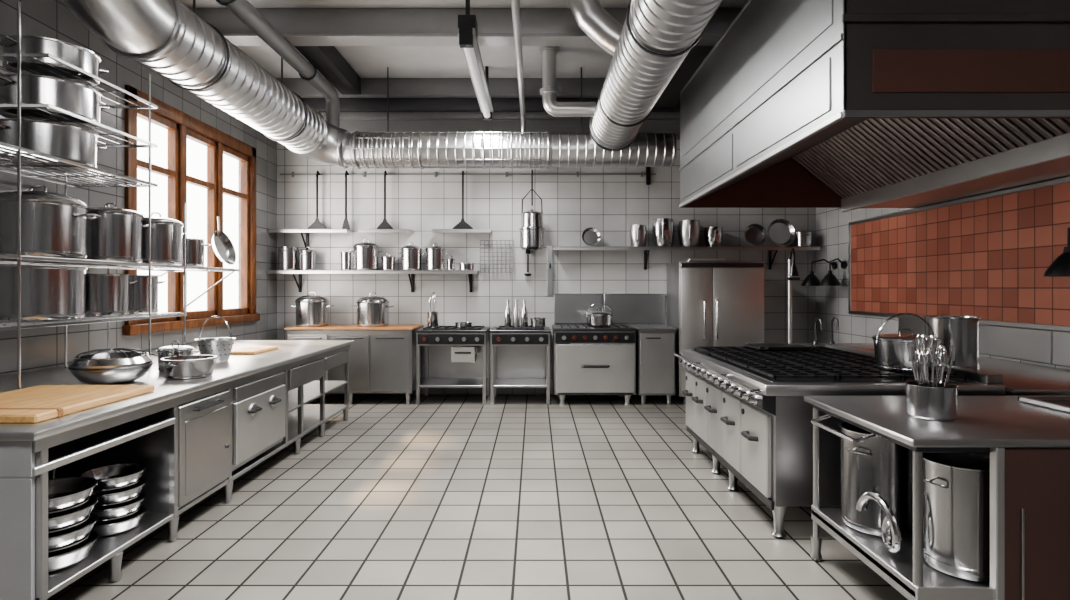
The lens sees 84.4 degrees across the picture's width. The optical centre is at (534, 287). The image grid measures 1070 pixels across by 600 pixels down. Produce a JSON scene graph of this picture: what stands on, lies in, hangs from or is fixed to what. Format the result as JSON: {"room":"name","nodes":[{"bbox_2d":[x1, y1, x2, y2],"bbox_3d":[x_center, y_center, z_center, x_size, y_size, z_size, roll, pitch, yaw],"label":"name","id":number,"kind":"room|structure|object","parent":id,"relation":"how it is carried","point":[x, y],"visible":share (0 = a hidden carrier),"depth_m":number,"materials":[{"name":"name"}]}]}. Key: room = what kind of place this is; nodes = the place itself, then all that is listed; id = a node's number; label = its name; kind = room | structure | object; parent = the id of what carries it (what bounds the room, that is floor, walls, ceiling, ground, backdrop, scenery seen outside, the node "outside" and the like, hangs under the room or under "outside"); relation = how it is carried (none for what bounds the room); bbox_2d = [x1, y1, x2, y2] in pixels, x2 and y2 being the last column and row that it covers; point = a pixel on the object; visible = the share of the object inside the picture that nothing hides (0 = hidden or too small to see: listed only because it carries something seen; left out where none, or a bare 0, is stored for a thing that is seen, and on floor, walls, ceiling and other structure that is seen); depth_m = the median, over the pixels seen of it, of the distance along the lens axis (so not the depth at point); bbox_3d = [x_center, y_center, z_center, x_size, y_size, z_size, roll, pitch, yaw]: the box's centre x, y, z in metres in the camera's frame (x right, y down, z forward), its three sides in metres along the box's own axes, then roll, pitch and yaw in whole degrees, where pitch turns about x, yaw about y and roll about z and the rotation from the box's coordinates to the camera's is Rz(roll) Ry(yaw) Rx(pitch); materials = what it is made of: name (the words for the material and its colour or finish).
{"room":"commercial kitchen","nodes":[
{"label":"commercial kitchen","id":0,"kind":"room"},
{"bbox_2d":[0,0,276,376],"bbox_3d":[-3.730,-0.675,2.750,0.200,4.350,11.100,0,0,0],"label":"wall","id":1,"kind":"structure","parent":0,"point":[42,348],"depth_m":5.09,"materials":[{"name":"grey tile"}]},
{"bbox_2d":[122,85,259,335],"bbox_3d":[-3.655,-0.690,6.420,0.190,2.220,2.460,0,0,0],"label":"window","id":2,"kind":"structure","parent":1,"relation":"in","point":[180,126],"depth_m":6.37,"materials":[{"name":"brown wood"}]},
{"bbox_2d":[179,0,747,77],"bbox_3d":[0.160,-2.900,2.750,7.980,0.100,11.500,0,0,0],"label":"ceiling","id":3,"kind":"structure","parent":0,"point":[366,61],"depth_m":7.20,"materials":[{"name":"grey paint"}]},
{"bbox_2d":[62,0,348,168],"bbox_3d":[-2.761,-2.198,5.552,0.738,1.304,4.548,0,0,0],"label":"ventilation duct","id":4,"kind":"object","parent":3,"relation":"attached to","point":[166,37],"visible":0.99,"depth_m":4.81,"materials":[{"name":"metal"}]},
{"bbox_2d":[216,0,339,127],"bbox_3d":[-2.620,-2.343,6.167,0.214,0.527,3.134,0,0,0],"label":"ceiling pipe","id":5,"kind":"object","parent":3,"relation":"attached to","point":[244,10],"depth_m":6.13,"materials":[{"name":"metal"}]},
{"bbox_2d":[294,46,360,94],"bbox_3d":[-2.490,-2.735,7.100,0.260,0.229,1.800,0,0,0],"label":"ceiling beam","id":6,"kind":"structure","parent":3,"relation":"attached to","point":[327,60],"depth_m":7.14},
{"bbox_2d":[189,8,741,45],"bbox_3d":[0.160,-2.695,6.080,7.580,0.309,0.240,0,0,0],"label":"ceiling beam","id":7,"kind":"structure","parent":3,"relation":"attached to","point":[299,26],"depth_m":6.00,"materials":[{"name":"metal"}]},
{"bbox_2d":[457,0,493,120],"bbox_3d":[-0.620,-2.514,6.500,0.160,0.669,2.440,0,0,0],"label":"ceiling light fixture","id":8,"kind":"object","parent":3,"relation":"hanging from","point":[467,30],"depth_m":5.81,"materials":[{"name":"plastic"}]},
{"bbox_2d":[276,78,679,119],"bbox_3d":[0.160,-2.604,8.149,7.580,0.489,0.299,0,0,0],"label":"ceiling beam","id":9,"kind":"structure","parent":3,"relation":"attached to","point":[409,98],"depth_m":8.12,"materials":[{"name":"metal"}]},
{"bbox_2d":[342,67,676,168],"bbox_3d":[-0.320,-2.195,7.620,4.200,1.311,0.482,0,0,0],"label":"ventilation duct","id":10,"kind":"object","parent":3,"relation":"attached to","point":[422,150],"visible":0.95,"depth_m":7.44,"materials":[{"name":"metal"}]},
{"bbox_2d":[511,0,525,131],"bbox_3d":[-0.160,-2.235,4.442,0.069,1.230,6.885,0,0,0],"label":"ceiling pipe","id":11,"kind":"object","parent":3,"relation":"hanging from","point":[515,4],"depth_m":5.87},
{"bbox_2d":[539,46,595,116],"bbox_3d":[0.385,-2.443,7.000,0.670,0.813,0.240,0,0,0],"label":"ceiling pipe","id":12,"kind":"object","parent":3,"relation":"attached to","point":[548,91],"depth_m":6.93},
{"bbox_2d":[568,0,722,151],"bbox_3d":[0.763,-2.280,3.065,1.045,1.159,8.931,0,0,0],"label":"ventilation duct","id":13,"kind":"object","parent":3,"relation":"attached to","point":[655,37],"visible":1,"depth_m":4.96,"materials":[{"name":"metal"}]},
{"bbox_2d":[654,46,713,106],"bbox_3d":[1.625,-2.650,7.100,0.550,0.399,1.800,0,0,0],"label":"ceiling beam","id":14,"kind":"structure","parent":3,"relation":"attached to","point":[670,97],"depth_m":6.84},
{"bbox_2d":[47,395,907,599],"bbox_3d":[0.160,1.550,2.750,7.980,0.100,11.500,0,0,0],"label":"floor","id":15,"kind":"structure","parent":0,"point":[443,497],"depth_m":3.79,"materials":[{"name":"tile"}]},
{"bbox_2d":[0,340,353,599],"bbox_3d":[-2.848,1.050,4.625,1.561,0.900,4.350,0,0,0],"label":"kitchen counter","id":16,"kind":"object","parent":15,"relation":"on","point":[193,438],"depth_m":3.50,"materials":[{"name":"metal"}]},
{"bbox_2d":[48,530,97,572],"bbox_3d":[-2.340,1.284,2.860,0.358,0.085,0.358,0,0,0],"label":"pan","id":17,"kind":"object","parent":16,"relation":"on","point":[61,559],"visible":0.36,"depth_m":2.82,"materials":[{"name":"silver metal"}]},
{"bbox_2d":[48,513,97,552],"bbox_3d":[-2.340,1.194,2.860,0.358,0.085,0.358,0,0,0],"label":"pan","id":18,"kind":"object","parent":17,"relation":"on","point":[64,539],"visible":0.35,"depth_m":2.82,"materials":[{"name":"silver metal"}]},
{"bbox_2d":[48,495,97,533],"bbox_3d":[-2.340,1.105,2.860,0.358,0.085,0.358,0,0,0],"label":"pan","id":19,"kind":"object","parent":18,"relation":"on","point":[57,522],"visible":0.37,"depth_m":2.81,"materials":[{"name":"silver metal"}]},
{"bbox_2d":[48,477,97,514],"bbox_3d":[-2.340,1.014,2.860,0.358,0.085,0.358,0,0,0],"label":"pan","id":20,"kind":"object","parent":19,"relation":"on","point":[64,494],"visible":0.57,"depth_m":2.95,"materials":[{"name":"silver metal"}]},
{"bbox_2d":[0,385,154,422],"bbox_3d":[-2.527,0.578,3.010,0.665,0.040,0.820,0,0,0],"label":"cutting board","id":21,"kind":"object","parent":16,"relation":"on","point":[35,404],"visible":1,"depth_m":2.99,"materials":[{"name":"brown wood"}]},
{"bbox_2d":[68,348,153,384],"bbox_3d":[-2.680,0.490,3.740,0.446,0.217,0.446,0,0,0],"label":"steel bowl","id":22,"kind":"object","parent":16,"relation":"on","point":[121,367],"visible":0.99,"depth_m":3.61,"materials":[{"name":"silver metal"}]},
{"bbox_2d":[92,505,146,536],"bbox_3d":[-2.330,1.290,3.260,0.308,0.075,0.308,0,0,0],"label":"pan","id":23,"kind":"object","parent":16,"relation":"on","point":[113,527],"visible":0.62,"depth_m":3.19,"materials":[{"name":"silver metal"}]},
{"bbox_2d":[91,491,146,521],"bbox_3d":[-2.330,1.210,3.260,0.308,0.075,0.308,0,0,0],"label":"pan","id":24,"kind":"object","parent":23,"relation":"on","point":[105,513],"visible":0.62,"depth_m":3.19,"materials":[{"name":"silver metal"}]},
{"bbox_2d":[91,477,146,506],"bbox_3d":[-2.330,1.129,3.260,0.308,0.075,0.308,0,0,0],"label":"pan","id":25,"kind":"object","parent":24,"relation":"on","point":[114,497],"visible":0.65,"depth_m":3.19,"materials":[{"name":"silver metal"}]},
{"bbox_2d":[78,463,146,491],"bbox_3d":[-2.330,1.050,3.260,0.308,0.075,0.308,0,0,0],"label":"pan","id":26,"kind":"object","parent":25,"relation":"on","point":[123,475],"visible":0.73,"depth_m":3.28,"materials":[{"name":"silver metal"}]},
{"bbox_2d":[0,1,239,389],"bbox_3d":[-3.200,-0.501,4.425,0.644,2.198,2.662,0,0,0],"label":"wire rack","id":27,"kind":"object","parent":16,"relation":"on","point":[18,259],"visible":0.79,"depth_m":3.93,"materials":[{"name":"silver metal"}]},
{"bbox_2d":[0,266,87,320],"bbox_3d":[-3.180,0.034,3.750,0.538,0.330,0.538,0,0,0],"label":"stockpot","id":28,"kind":"object","parent":27,"relation":"on","point":[47,293],"visible":0.93,"depth_m":3.58,"materials":[{"name":"silver metal"}]},
{"bbox_2d":[0,185,100,258],"bbox_3d":[-3.180,-0.425,3.780,0.544,0.468,0.531,0,0,30],"label":"stockpot","id":29,"kind":"object","parent":27,"relation":"on","point":[53,224],"visible":0.91,"depth_m":3.62,"materials":[{"name":"silver metal"}]},
{"bbox_2d":[0,118,106,172],"bbox_3d":[-3.200,-0.916,3.860,0.558,0.230,0.599,0,0,-20],"label":"stockpot","id":30,"kind":"object","parent":27,"relation":"on","point":[68,142],"visible":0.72,"depth_m":3.69,"materials":[{"name":"silver metal"}]},
{"bbox_2d":[0,34,108,87],"bbox_3d":[-3.200,-1.486,3.920,0.518,0.170,0.555,0,0,-20],"label":"stockpot","id":31,"kind":"object","parent":27,"relation":"on","point":[80,57],"visible":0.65,"depth_m":3.76,"materials":[{"name":"silver metal"}]},
{"bbox_2d":[0,73,109,129],"bbox_3d":[-3.200,-1.211,3.900,0.548,0.220,0.588,0,0,-20],"label":"stockpot","id":32,"kind":"object","parent":27,"relation":"on","point":[82,100],"visible":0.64,"depth_m":3.72,"materials":[{"name":"silver metal"}]},
{"bbox_2d":[85,273,137,315],"bbox_3d":[-3.150,0.049,4.280,0.376,0.300,0.364,0,0,-14],"label":"stockpot","id":33,"kind":"object","parent":27,"relation":"on","point":[106,294],"visible":0.63,"depth_m":4.17,"materials":[{"name":"silver metal"}]},
{"bbox_2d":[86,203,148,262],"bbox_3d":[-3.180,-0.414,4.420,0.439,0.447,0.427,0,0,-14],"label":"stockpot","id":34,"kind":"object","parent":27,"relation":"on","point":[116,235],"visible":0.72,"depth_m":4.28,"materials":[{"name":"silver metal"}]},
{"bbox_2d":[129,275,164,313],"bbox_3d":[-3.150,0.049,4.660,0.334,0.300,0.323,0,0,-14],"label":"stockpot","id":35,"kind":"object","parent":27,"relation":"on","point":[138,291],"visible":0.57,"depth_m":4.57,"materials":[{"name":"silver metal"}]},
{"bbox_2d":[141,212,183,264],"bbox_3d":[-3.150,-0.409,4.900,0.425,0.436,0.398,0,0,-27],"label":"stockpot","id":36,"kind":"object","parent":27,"relation":"on","point":[166,233],"visible":0.62,"depth_m":4.78,"materials":[{"name":"silver metal"}]},
{"bbox_2d":[182,238,210,266],"bbox_3d":[-3.150,-0.316,5.360,0.293,0.250,0.281,0,0,26],"label":"saucepan","id":37,"kind":"object","parent":27,"relation":"on","point":[195,248],"visible":0.51,"depth_m":5.28,"materials":[{"name":"silver metal"}]},
{"bbox_2d":[212,217,235,264],"bbox_3d":[-2.978,-0.452,5.640,0.141,0.461,0.350,0,0,0],"label":"frying pan","id":38,"kind":"object","parent":27,"relation":"on","point":[222,245],"visible":1,"depth_m":5.67,"materials":[{"name":"silver metal"}]},
{"bbox_2d":[151,341,198,371],"bbox_3d":[-2.620,0.491,4.300,0.238,0.215,0.266,0,0,0],"label":"saucepan","id":39,"kind":"object","parent":16,"relation":"on","point":[177,350],"visible":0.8,"depth_m":4.21,"materials":[{"name":"silver metal"}]},
{"bbox_2d":[159,355,217,379],"bbox_3d":[-2.330,0.534,3.980,0.327,0.130,0.349,0,0,-26],"label":"saucepan","id":40,"kind":"object","parent":16,"relation":"on","point":[184,367],"visible":1,"depth_m":3.87,"materials":[{"name":"silver metal"}]},
{"bbox_2d":[194,316,234,362],"bbox_3d":[-2.600,0.411,4.800,0.300,0.374,0.300,0,0,0],"label":"colander","id":41,"kind":"object","parent":16,"relation":"on","point":[221,347],"visible":0.88,"depth_m":4.73,"materials":[{"name":"silver metal"}]},
{"bbox_2d":[231,346,277,353],"bbox_3d":[-2.650,0.584,5.550,0.260,0.028,0.500,0,0,0],"label":"cutting board","id":42,"kind":"object","parent":16,"relation":"on","point":[252,349],"visible":0.82,"depth_m":5.47,"materials":[{"name":"brown wood"}]},
{"bbox_2d":[284,324,423,403],"bbox_3d":[-2.380,1.005,7.896,1.640,0.990,0.768,0,0,0],"label":"base cabinet","id":43,"kind":"object","parent":15,"relation":"on","point":[381,359],"visible":0.67,"depth_m":7.55,"materials":[{"name":"grey metal"}]},
{"bbox_2d":[291,292,333,326],"bbox_3d":[-2.980,0.281,7.900,0.460,0.457,0.448,0,0,-44],"label":"stockpot","id":44,"kind":"object","parent":43,"relation":"on","point":[311,310],"visible":1,"depth_m":7.73,"materials":[{"name":"silver metal"}]},
{"bbox_2d":[351,293,393,326],"bbox_3d":[-2.170,0.286,7.900,0.460,0.447,0.448,0,0,-44],"label":"stockpot","id":45,"kind":"object","parent":43,"relation":"on","point":[372,311],"visible":1,"depth_m":7.73,"materials":[{"name":"silver metal"}]},
{"bbox_2d":[415,326,490,404],"bbox_3d":[-1.075,1.010,7.890,0.910,0.980,0.760,0,0,0],"label":"stove","id":46,"kind":"object","parent":15,"relation":"on","point":[455,357],"visible":0.98,"depth_m":7.63,"materials":[{"name":"metal"}]},
{"bbox_2d":[427,292,437,326],"bbox_3d":[-1.360,0.285,7.850,0.147,0.467,0.147,0,0,19],"label":"jar","id":47,"kind":"object","parent":46,"relation":"on","point":[432,317],"visible":1,"depth_m":7.80,"materials":[{"name":"silver metal"}]},
{"bbox_2d":[490,326,550,404],"bbox_3d":[-0.190,1.010,7.890,0.780,0.980,0.760,0,0,0],"label":"stove","id":48,"kind":"object","parent":15,"relation":"on","point":[519,356],"visible":0.94,"depth_m":7.89,"materials":[{"name":"metal"}]},
{"bbox_2d":[521,300,527,326],"bbox_3d":[-0.140,0.339,7.850,0.090,0.360,0.090,0,0,0],"label":"bottle","id":49,"kind":"object","parent":48,"relation":"on","point":[524,313],"visible":0.99,"depth_m":7.81,"materials":[{"name":"silver metal"}]},
{"bbox_2d":[552,324,636,404],"bbox_3d":[0.770,1.000,7.872,1.060,1.000,0.796,0,0,0],"label":"oven","id":50,"kind":"object","parent":15,"relation":"on","point":[587,360],"visible":0.99,"depth_m":7.53,"materials":[{"name":"silver metal"}]},
{"bbox_2d":[586,303,612,325],"bbox_3d":[0.860,0.348,7.850,0.358,0.303,0.358,0,0,0],"label":"pot","id":51,"kind":"object","parent":50,"relation":"on","point":[594,318],"visible":1,"depth_m":7.72,"materials":[{"name":"silver metal"}]},
{"bbox_2d":[629,325,676,403],"bbox_3d":[1.565,1.010,7.891,0.490,0.980,0.758,0,0,0],"label":"base cabinet","id":52,"kind":"object","parent":15,"relation":"on","point":[655,344],"visible":0.91,"depth_m":7.55,"materials":[{"name":"silver metal"}]},
{"bbox_2d":[667,262,763,403],"bbox_3d":[2.400,0.580,7.878,1.100,1.840,0.783,0,0,0],"label":"refrigerator","id":53,"kind":"object","parent":15,"relation":"on","point":[710,304],"visible":0.56,"depth_m":7.55,"materials":[{"name":"silver metal"}]},
{"bbox_2d":[746,343,873,350],"bbox_3d":[3.105,1.050,6.100,1.610,0.900,0.700,0,0,0],"label":"countertop","id":54,"kind":"structure","parent":15,"relation":"on","point":[868,346],"depth_m":6.16,"materials":[{"name":"silver metal"}]},
{"bbox_2d":[787,248,799,343],"bbox_3d":[2.663,0.094,6.115,0.146,1.010,0.290,0,0,27],"label":"stand","id":55,"kind":"object","parent":54,"relation":"on","point":[792,269],"visible":0.8,"depth_m":6.18,"materials":[{"name":"silver metal"}]},
{"bbox_2d":[813,317,838,343],"bbox_3d":[3.085,0.454,6.249,0.230,0.292,0.162,0,0,0],"label":"faucet","id":56,"kind":"object","parent":54,"relation":"on","point":[815,341],"visible":0.91,"depth_m":6.28,"materials":[{"name":"metal"}]},
{"bbox_2d":[674,344,1004,538],"bbox_3d":[2.031,1.008,4.480,1.497,0.985,2.000,0,0,0],"label":"range","id":57,"kind":"object","parent":15,"relation":"on","point":[746,406],"visible":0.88,"depth_m":3.64,"materials":[{"name":"silver metal"}]},
{"bbox_2d":[744,343,811,350],"bbox_3d":[2.125,0.511,5.140,0.450,0.040,0.439,0,0,0],"label":"pan","id":58,"kind":"object","parent":57,"relation":"on","point":[758,346],"visible":1,"depth_m":5.04,"materials":[{"name":"metal"}]},
{"bbox_2d":[872,313,941,372],"bbox_3d":[2.420,0.346,3.850,0.388,0.370,0.388,0,0,0],"label":"stockpot","id":59,"kind":"object","parent":57,"relation":"on","point":[891,351],"visible":0.77,"depth_m":3.75,"materials":[{"name":"silver metal"}]},
{"bbox_2d":[923,315,980,369],"bbox_3d":[3.050,0.404,4.320,0.348,0.390,0.348,0,0,0],"label":"stockpot","id":60,"kind":"object","parent":57,"relation":"on","point":[963,332],"visible":0.62,"depth_m":4.17,"materials":[{"name":"silver metal"}]},
{"bbox_2d":[804,396,1069,599],"bbox_3d":[2.374,1.050,2.820,1.852,0.900,0.960,0,0,0],"label":"work table","id":61,"kind":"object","parent":15,"relation":"on","point":[1027,446],"depth_m":2.38,"materials":[{"name":"silver metal"}]},
{"bbox_2d":[839,421,911,537],"bbox_3d":[1.760,0.969,3.030,0.365,0.500,0.375,0,0,12],"label":"stockpot","id":62,"kind":"object","parent":61,"relation":"on","point":[879,465],"visible":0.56,"depth_m":2.89,"materials":[{"name":"silver metal"}]},
{"bbox_2d":[856,492,900,553],"bbox_3d":[1.616,1.085,2.772,0.054,0.233,0.308,0,0,-3],"label":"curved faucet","id":63,"kind":"object","parent":61,"relation":"on","point":[890,521],"visible":1,"depth_m":2.70,"materials":[{"name":"silver metal"}]},
{"bbox_2d":[905,334,958,420],"bbox_3d":[1.840,0.404,2.740,0.208,0.389,0.208,0,0,0],"label":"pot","id":64,"kind":"object","parent":61,"relation":"on","point":[932,400],"visible":1,"depth_m":2.69,"materials":[{"name":"silver metal"}]},
{"bbox_2d":[923,453,989,581],"bbox_3d":[1.870,0.984,2.580,0.334,0.470,0.323,0,0,26],"label":"stockpot","id":65,"kind":"object","parent":61,"relation":"on","point":[956,486],"visible":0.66,"depth_m":2.48,"materials":[{"name":"silver metal"}]},
{"bbox_2d":[1018,396,1069,412],"bbox_3d":[2.850,0.585,2.920,0.600,0.029,0.400,0,0,0],"label":"serving tray","id":66,"kind":"object","parent":61,"relation":"on","point":[1059,403],"visible":1,"depth_m":3.04,"materials":[{"name":"metal"}]},
{"bbox_2d":[277,120,815,394],"bbox_3d":[0.160,-0.675,8.400,7.980,4.350,0.200,0,0,0],"label":"wall","id":67,"kind":"structure","parent":0,"point":[571,204],"depth_m":8.30,"materials":[{"name":"white tile"}]},
{"bbox_2d":[269,229,353,249],"bbox_3d":[-3.080,-0.650,8.149,1.060,0.300,0.299,0,0,0],"label":"wall shelf","id":68,"kind":"object","parent":67,"relation":"attached to","point":[302,231],"visible":0.89,"depth_m":8.00,"materials":[{"name":"silver metal"}]},
{"bbox_2d":[268,270,479,291],"bbox_3d":[-2.195,-0.090,8.130,2.830,0.300,0.339,0,0,0],"label":"wall shelf","id":69,"kind":"object","parent":67,"relation":"attached to","point":[300,272],"visible":1,"depth_m":7.96,"materials":[{"name":"silver metal"}]},
{"bbox_2d":[277,247,298,269],"bbox_3d":[-3.400,-0.401,8.120,0.282,0.320,0.292,0,0,43],"label":"stockpot","id":70,"kind":"object","parent":69,"relation":"on","point":[287,256],"visible":0.84,"depth_m":8.01,"materials":[{"name":"silver metal"}]},
{"bbox_2d":[298,247,315,269],"bbox_3d":[-3.130,-0.404,8.120,0.240,0.325,0.253,0,0,43],"label":"saucepan","id":71,"kind":"object","parent":69,"relation":"on","point":[307,258],"visible":0.92,"depth_m":8.03,"materials":[{"name":"silver metal"}]},
{"bbox_2d":[340,252,351,269],"bbox_3d":[-2.600,-0.366,8.120,0.158,0.250,0.158,0,0,0],"label":"saucepan","id":72,"kind":"object","parent":69,"relation":"on","point":[345,256],"visible":0.85,"depth_m":8.06,"materials":[{"name":"silver metal"}]},
{"bbox_2d":[349,239,382,269],"bbox_3d":[-2.320,-0.454,8.100,0.376,0.426,0.364,0,0,15],"label":"stockpot","id":73,"kind":"object","parent":69,"relation":"on","point":[365,254],"visible":0.94,"depth_m":7.96,"materials":[{"name":"silver metal"}]},
{"bbox_2d":[381,253,395,269],"bbox_3d":[-2.020,-0.359,8.120,0.198,0.235,0.198,0,0,0],"label":"canister","id":74,"kind":"object","parent":69,"relation":"on","point":[388,262],"visible":0.95,"depth_m":8.04,"materials":[{"name":"silver metal"}]},
{"bbox_2d":[397,242,423,269],"bbox_3d":[-1.700,-0.434,8.120,0.313,0.386,0.302,0,0,15],"label":"stockpot","id":75,"kind":"object","parent":69,"relation":"on","point":[411,255],"visible":0.9,"depth_m":8.00,"materials":[{"name":"silver metal"}]},
{"bbox_2d":[422,243,447,269],"bbox_3d":[-1.370,-0.429,8.120,0.293,0.376,0.281,0,0,14],"label":"stockpot","id":76,"kind":"object","parent":69,"relation":"on","point":[435,255],"visible":0.95,"depth_m":8.01,"materials":[{"name":"silver metal"}]},
{"bbox_2d":[358,229,413,232],"bbox_3d":[-2.050,-0.775,8.149,0.700,0.050,0.299,0,0,0],"label":"wall shelf","id":77,"kind":"object","parent":67,"relation":"attached to","point":[359,230],"visible":1,"depth_m":8.00,"materials":[{"name":"silver metal"}]},
{"bbox_2d":[432,229,491,232],"bbox_3d":[-1.000,-0.775,8.149,0.800,0.050,0.299,0,0,0],"label":"wall shelf","id":78,"kind":"object","parent":67,"relation":"attached to","point":[433,230],"visible":1,"depth_m":8.00,"materials":[{"name":"silver metal"}]},
{"bbox_2d":[280,172,655,176],"bbox_3d":[-0.940,-1.595,8.284,5.280,0.070,0.029,0,0,0],"label":"utensil rail","id":79,"kind":"object","parent":67,"relation":"attached to","point":[292,174],"visible":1,"depth_m":8.27,"materials":[{"name":"metal"}]},
{"bbox_2d":[307,170,326,228],"bbox_3d":[-3.020,-1.222,8.206,0.260,0.823,0.125,0,0,0],"label":"spatula","id":80,"kind":"object","parent":79,"relation":"hanging from","point":[316,225],"visible":0.98,"depth_m":8.17,"materials":[{"name":"black metal"}]},
{"bbox_2d":[342,170,349,229],"bbox_3d":[-2.609,-1.222,8.201,0.100,0.823,0.115,0,0,27],"label":"spatula","id":81,"kind":"object","parent":79,"relation":"hanging from","point":[345,223],"visible":1,"depth_m":8.17,"materials":[{"name":"black metal"}]},
{"bbox_2d":[377,170,392,228],"bbox_3d":[-2.080,-1.222,8.206,0.220,0.823,0.125,0,0,0],"label":"spatula","id":82,"kind":"object","parent":79,"relation":"hanging from","point":[384,225],"visible":0.98,"depth_m":8.17,"materials":[{"name":"black metal"}]},
{"bbox_2d":[453,171,472,228],"bbox_3d":[-1.000,-1.222,8.206,0.280,0.823,0.125,0,0,0],"label":"spatula","id":83,"kind":"object","parent":79,"relation":"hanging from","point":[461,225],"visible":0.98,"depth_m":8.17,"materials":[{"name":"black metal"}]},
{"bbox_2d":[519,169,544,249],"bbox_3d":[-0.042,-1.075,8.022,0.350,1.110,0.356,0,0,-44],"label":"hanging pot","id":84,"kind":"object","parent":79,"relation":"hanging from","point":[531,230],"visible":1,"depth_m":7.89,"materials":[{"name":"silver metal"}]},
{"bbox_2d":[480,240,513,272],"bbox_3d":[-0.530,-0.440,8.246,0.471,0.451,0.105,0,0,0],"label":"rack","id":85,"kind":"object","parent":67,"relation":"attached to","point":[484,244],"visible":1,"depth_m":8.20,"materials":[{"name":"metal"}]},
{"bbox_2d":[547,245,552,294],"bbox_3d":[0.210,-0.250,8.209,0.080,0.700,0.180,0,0,0],"label":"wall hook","id":86,"kind":"object","parent":67,"relation":"attached to","point":[549,247],"visible":1,"depth_m":8.27,"materials":[{"name":"metal"}]},
{"bbox_2d":[554,294,664,323],"bbox_3d":[1.050,0.290,8.287,1.560,0.420,0.024,0,0,0],"label":"backsplash","id":87,"kind":"structure","parent":67,"relation":"attached to","point":[568,308],"depth_m":8.28,"materials":[{"name":"metal"}]},
{"bbox_2d":[553,247,819,269],"bbox_3d":[2.050,-0.410,8.130,3.600,0.300,0.339,0,0,0],"label":"wall shelf","id":88,"kind":"object","parent":67,"relation":"attached to","point":[645,249],"visible":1,"depth_m":7.96,"materials":[{"name":"silver metal"}]},
{"bbox_2d":[582,227,600,245],"bbox_3d":[0.770,-0.704,8.096,0.262,0.257,0.101,0,0,0],"label":"frying pan","id":89,"kind":"object","parent":88,"relation":"on","point":[591,236],"visible":1,"depth_m":8.11,"materials":[{"name":"silver metal"}]},
{"bbox_2d":[630,225,646,246],"bbox_3d":[1.420,-0.712,8.070,0.235,0.300,0.336,0,0,0],"label":"jug","id":90,"kind":"object","parent":88,"relation":"on","point":[638,233],"visible":0.89,"depth_m":8.03,"materials":[{"name":"silver metal"}]},
{"bbox_2d":[652,218,673,246],"bbox_3d":[1.751,-0.752,8.114,0.324,0.380,0.302,0,0,-36],"label":"jug","id":91,"kind":"object","parent":88,"relation":"on","point":[662,228],"visible":0.91,"depth_m":8.00,"materials":[{"name":"silver metal"}]},
{"bbox_2d":[678,220,699,246],"bbox_3d":[2.111,-0.742,8.114,0.324,0.360,0.302,0,0,-36],"label":"jug","id":92,"kind":"object","parent":88,"relation":"on","point":[688,230],"visible":0.89,"depth_m":8.00,"materials":[{"name":"silver metal"}]},
{"bbox_2d":[704,227,722,246],"bbox_3d":[2.470,-0.697,8.091,0.254,0.270,0.316,0,0,-20],"label":"jug","id":93,"kind":"object","parent":88,"relation":"on","point":[713,236],"visible":0.94,"depth_m":8.02,"materials":[{"name":"silver metal"}]},
{"bbox_2d":[744,224,766,245],"bbox_3d":[3.020,-0.728,8.096,0.312,0.308,0.097,0,0,0],"label":"frying pan","id":94,"kind":"object","parent":88,"relation":"on","point":[755,234],"visible":1,"depth_m":8.12,"materials":[{"name":"silver metal"}]},
{"bbox_2d":[767,219,794,245],"bbox_3d":[3.370,-0.762,8.095,0.382,0.378,0.107,0,0,0],"label":"frying pan","id":95,"kind":"object","parent":88,"relation":"on","point":[781,232],"visible":1,"depth_m":8.11,"materials":[{"name":"silver metal"}]},
{"bbox_2d":[794,232,812,246],"bbox_3d":[3.680,-0.661,8.100,0.240,0.200,0.253,0,0,43],"label":"saucepan","id":96,"kind":"object","parent":88,"relation":"on","point":[802,239],"visible":0.91,"depth_m":8.01,"materials":[{"name":"silver metal"}]},
{"bbox_2d":[816,176,1069,369],"bbox_3d":[4.050,-0.675,2.750,0.200,4.350,11.100,0,0,0],"label":"wall","id":97,"kind":"structure","parent":0,"point":[832,225],"depth_m":7.58,"materials":[{"name":"white tile"}]},
{"bbox_2d":[801,259,835,285],"bbox_3d":[3.718,-0.206,7.740,0.423,0.352,0.247,0,0,0],"label":"lamp","id":98,"kind":"object","parent":97,"relation":"attached to","point":[811,279],"visible":0.95,"depth_m":7.69,"materials":[{"name":"black metal"}]},
{"bbox_2d":[819,258,845,285],"bbox_3d":[3.779,-0.206,7.500,0.306,0.352,0.247,0,0,0],"label":"lamp","id":99,"kind":"object","parent":97,"relation":"attached to","point":[829,279],"visible":1,"depth_m":7.45,"materials":[{"name":"black metal"}]},
{"bbox_2d":[679,0,1069,211],"bbox_3d":[2.714,-1.405,4.475,2.452,1.250,3.250,0,0,0],"label":"extractor hood","id":100,"kind":"object","parent":97,"relation":"attached to","point":[847,105],"visible":1,"depth_m":3.65,"materials":[{"name":"metal"}]},
{"bbox_2d":[849,176,1069,331],"bbox_3d":[3.932,-0.250,4.185,0.034,1.140,6.370,0,0,0],"label":"tile","id":101,"kind":"structure","parent":97,"relation":"attached to","point":[987,256],"depth_m":5.30,"materials":[{"name":"tile"}]},
{"bbox_2d":[899,318,1069,366],"bbox_3d":[3.942,0.453,4.495,0.014,0.255,3.790,0,0,0],"label":"trim","id":102,"kind":"structure","parent":97,"relation":"attached to","point":[1035,345],"depth_m":4.78,"materials":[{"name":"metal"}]},
{"bbox_2d":[1044,228,1069,276],"bbox_3d":[3.710,-0.265,4.000,0.440,0.370,0.260,0,0,0],"label":"lamp","id":103,"kind":"object","parent":97,"relation":"attached to","point":[1060,267],"visible":1,"depth_m":3.98,"materials":[{"name":"black metal"}]},
{"bbox_2d":[979,356,1069,395],"bbox_3d":[3.375,1.050,4.500,1.070,0.900,2.000,0,0,0],"label":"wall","id":104,"kind":"structure","parent":0,"point":[1019,379],"depth_m":3.96,"materials":[{"name":"silver metal"}]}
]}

